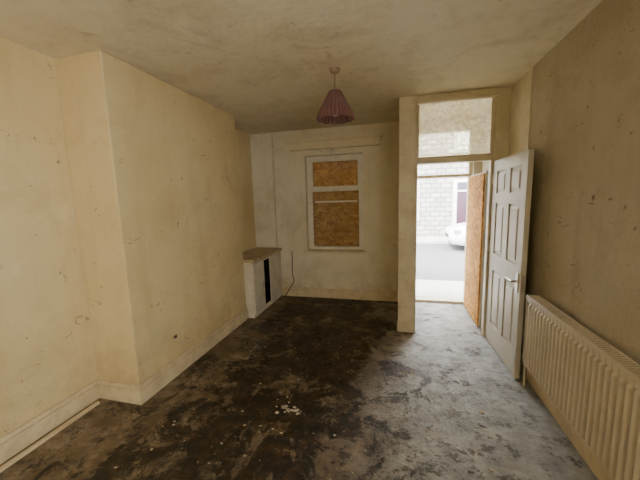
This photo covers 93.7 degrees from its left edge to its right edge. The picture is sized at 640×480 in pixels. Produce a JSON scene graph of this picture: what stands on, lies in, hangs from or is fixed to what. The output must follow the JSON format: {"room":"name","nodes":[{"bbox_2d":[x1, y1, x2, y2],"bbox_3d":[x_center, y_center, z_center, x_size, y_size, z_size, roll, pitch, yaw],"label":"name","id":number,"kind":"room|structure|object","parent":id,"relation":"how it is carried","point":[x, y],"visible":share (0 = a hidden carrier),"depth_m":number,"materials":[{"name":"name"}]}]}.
{"room":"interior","nodes":[
{"label":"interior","id":0,"kind":"room"},
{"bbox_2d":[0,37,97,437],"bbox_3d":[-2.146,0.080,1.823,0.200,2.670,6.820,0,8,14],"label":"wall","id":1,"kind":"structure","parent":0,"point":[47,355],"depth_m":2.09,"materials":[{"name":"beige paint"}]},
{"bbox_2d":[0,259,3,268],"bbox_3d":[-2.022,0.155,1.875,0.016,0.060,0.060,0,8,14],"label":"wall socket","id":2,"kind":"object","parent":1,"relation":"attached to","point":[1,261],"visible":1,"depth_m":1.90,"materials":[{"name":"beige paint"}]},
{"bbox_2d":[54,50,245,385],"bbox_3d":[-1.475,-0.121,3.170,0.430,2.670,1.790,0,8,14],"label":"wall","id":3,"kind":"structure","parent":0,"point":[153,170],"depth_m":2.48,"materials":[{"name":"beige paint"}]},
{"bbox_2d":[0,307,248,464],"bbox_3d":[-1.921,1.399,1.417,0.454,0.155,5.790,0,8,14],"label":"baseboard","id":4,"kind":"structure","parent":3,"relation":"attached to","point":[110,390],"depth_m":2.44,"materials":[{"name":"beige paint"}]},
{"bbox_2d":[235,129,255,251],"bbox_3d":[-1.283,-0.316,4.563,0.110,2.670,1.030,0,8,14],"label":"wall alcove","id":5,"kind":"structure","parent":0,"point":[243,151],"depth_m":4.75,"materials":[{"name":"beige paint"}]},
{"bbox_2d":[0,295,597,479],"bbox_3d":[-0.275,1.465,1.609,3.950,0.120,7.350,0,8,14],"label":"floor","id":6,"kind":"structure","parent":0,"point":[87,448],"depth_m":2.26,"materials":[{"name":"concrete"}]},
{"bbox_2d":[0,401,99,472],"bbox_3d":[-1.907,1.380,2.052,0.025,0.020,0.820,0,8,14],"label":"batten","id":7,"kind":"object","parent":6,"relation":"on","point":[41,441],"visible":1,"depth_m":2.08,"materials":[{"name":"beige paint"}]},
{"bbox_2d":[243,247,281,317],"bbox_3d":[-0.975,0.602,4.616,0.468,0.820,1.024,0,8,14],"label":"base cabinet","id":8,"kind":"object","parent":6,"relation":"on","point":[262,265],"visible":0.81,"depth_m":4.35,"materials":[{"name":"paint"}]},
{"bbox_2d":[114,328,535,479],"bbox_3d":[0.128,1.276,2.450,2.652,0.006,2.592,0,8,14],"label":"debris","id":9,"kind":"object","parent":6,"relation":"on","point":[282,406],"visible":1,"depth_m":2.29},
{"bbox_2d":[0,0,602,134],"bbox_3d":[-0.353,-1.338,1.228,3.950,0.200,7.350,0,8,14],"label":"ceiling","id":10,"kind":"structure","parent":0,"point":[265,64],"depth_m":2.07,"materials":[{"name":"paint"}]},
{"bbox_2d":[317,67,353,124],"bbox_3d":[0.127,-1.220,2.524,0.321,0.408,0.321,0,8,14],"label":"pendant lamp","id":11,"kind":"object","parent":10,"relation":"hanging from","point":[335,109],"visible":1,"depth_m":2.46,"materials":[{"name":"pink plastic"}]},
{"bbox_2d":[250,114,483,294],"bbox_3d":[0.454,-0.399,4.814,3.750,2.670,0.330,0,8,14],"label":"wall","id":12,"kind":"structure","parent":0,"point":[374,270],"depth_m":4.75,"materials":[{"name":"white paint"}]},
{"bbox_2d":[270,132,277,247],"bbox_3d":[-0.741,-0.787,4.872,0.040,1.850,0.040,0,8,14],"label":"pipe","id":13,"kind":"object","parent":12,"relation":"attached to","point":[271,145],"visible":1,"depth_m":4.85,"materials":[{"name":"beige metal"}]},
{"bbox_2d":[285,251,293,296],"bbox_3d":[-0.505,0.566,4.940,0.161,0.744,0.066,-7,9,-33],"label":"electrical cable","id":14,"kind":"object","parent":12,"relation":"attached to","point":[291,251],"visible":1,"depth_m":4.96,"materials":[{"name":"black plastic"}]},
{"bbox_2d":[306,153,362,249],"bbox_3d":[0.241,-0.581,4.769,0.896,1.486,0.130,0,8,14],"label":"window","id":15,"kind":"structure","parent":12,"relation":"in","point":[334,182],"depth_m":4.80,"materials":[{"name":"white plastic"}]},
{"bbox_2d":[286,133,382,250],"bbox_3d":[0.214,-0.681,4.614,1.460,1.724,0.095,0,8,14],"label":"trim","id":16,"kind":"structure","parent":12,"relation":"attached to","point":[353,143],"depth_m":4.55,"materials":[{"name":"white paint"}]},
{"bbox_2d":[304,249,365,253],"bbox_3d":[0.241,0.181,4.790,0.996,0.032,0.140,0,8,14],"label":"window sill","id":17,"kind":"structure","parent":12,"relation":"attached to","point":[309,250],"depth_m":4.75,"materials":[{"name":"beige paint"}]},
{"bbox_2d":[282,286,397,301],"bbox_3d":[0.280,0.870,4.855,1.888,0.155,0.024,0,8,14],"label":"baseboard","id":18,"kind":"structure","parent":12,"relation":"attached to","point":[390,296],"depth_m":4.83,"materials":[{"name":"beige paint"}]},
{"bbox_2d":[388,251,393,256],"bbox_3d":[1.078,0.217,4.553,0.085,0.085,0.032,0,8,14],"label":"wall socket","id":19,"kind":"object","parent":12,"relation":"attached to","point":[390,253],"visible":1,"depth_m":4.54,"materials":[{"name":"white plastic"}]},
{"bbox_2d":[416,127,473,303],"bbox_3d":[1.765,-0.308,4.433,0.820,2.520,0.140,0,8,14],"label":"door frame","id":20,"kind":"structure","parent":12,"relation":"attached to","point":[471,131],"depth_m":4.30,"materials":[{"name":"white paint"}]},
{"bbox_2d":[464,171,487,327],"bbox_3d":[2.001,0.089,3.876,0.058,1.850,0.798,0,8,14],"label":"door","id":21,"kind":"structure","parent":20,"relation":"attached to","point":[477,183],"depth_m":3.71,"materials":[{"name":"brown osb wood board"}]},
{"bbox_2d":[416,237,464,292],"bbox_3d":[4.721,0.616,8.387,55.000,0.360,8.350,0,8,14],"label":"ground","id":22,"kind":"structure","parent":0,"point":[439,262],"depth_m":7.70,"materials":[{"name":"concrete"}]},
{"bbox_2d":[416,291,462,297],"bbox_3d":[1.910,0.937,4.970,1.050,0.080,0.320,0,8,14],"label":"doorstep","id":23,"kind":"object","parent":22,"relation":"on","point":[418,293],"visible":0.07,"depth_m":4.96,"materials":[{"name":"concrete"}]},
{"bbox_2d":[417,131,468,236],"bbox_3d":[6.831,-4.506,14.487,46.000,8.150,6.600,0,8,14],"label":"terraced houses","id":24,"kind":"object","parent":22,"relation":"on","point":[441,202],"visible":0.02,"depth_m":12.25,"materials":[{"name":"brick"}]},
{"bbox_2d":[444,222,465,245],"bbox_3d":[6.268,-0.447,9.688,4.060,1.470,2.000,0,8,14],"label":"car","id":25,"kind":"object","parent":22,"relation":"on","point":[455,234],"visible":0.21,"depth_m":9.52,"materials":[{"name":"white paint"}]},
{"bbox_2d":[485,87,511,336],"bbox_3d":[1.918,-0.227,3.246,0.135,2.670,0.065,0,8,14],"label":"wall","id":26,"kind":"structure","parent":0,"point":[503,112],"depth_m":3.08,"materials":[{"name":"white paint"}]},
{"bbox_2d":[397,88,499,336],"bbox_3d":[1.381,-0.228,3.360,0.992,2.670,0.130,0,8,14],"label":"door frame","id":27,"kind":"structure","parent":26,"relation":"attached to","point":[409,161],"depth_m":3.33,"materials":[{"name":"white paint"}]},
{"bbox_2d":[418,96,493,157],"bbox_3d":[1.436,-1.191,3.214,0.735,0.585,0.021,0,8,14],"label":"window","id":28,"kind":"structure","parent":26,"relation":"in","point":[484,101],"depth_m":3.21,"materials":[{"name":"clear glass"}]},
{"bbox_2d":[485,149,534,377],"bbox_3d":[1.747,0.190,2.873,0.103,1.930,0.815,0,8,13],"label":"door","id":29,"kind":"structure","parent":26,"relation":"in","point":[512,178],"depth_m":2.72,"materials":[{"name":"white paint"}]},
{"bbox_2d":[481,0,639,364],"bbox_3d":[1.528,0.082,1.053,0.200,2.670,7.150,0,8,14],"label":"wall","id":30,"kind":"structure","parent":0,"point":[583,257],"depth_m":1.80,"materials":[{"name":"paint"}]},
{"bbox_2d":[508,66,533,155],"bbox_3d":[1.913,-0.189,2.966,0.006,2.670,0.485,0,8,14],"label":"wall","id":31,"kind":"structure","parent":30,"relation":"attached to","point":[521,97],"depth_m":2.80,"materials":[{"name":"white paint"}]},
{"bbox_2d":[520,352,610,479],"bbox_3d":[1.227,1.454,0.357,0.020,0.155,5.290,0,8,14],"label":"baseboard","id":32,"kind":"structure","parent":30,"relation":"attached to","point":[599,472],"depth_m":1.97,"materials":[{"name":"beige paint"}]},
{"bbox_2d":[522,295,639,479],"bbox_3d":[1.467,0.959,1.517,0.134,0.811,1.978,0,8,14],"label":"radiator","id":33,"kind":"object","parent":30,"relation":"attached to","point":[595,386],"visible":1,"depth_m":1.60,"materials":[{"name":"metal"}]}
]}

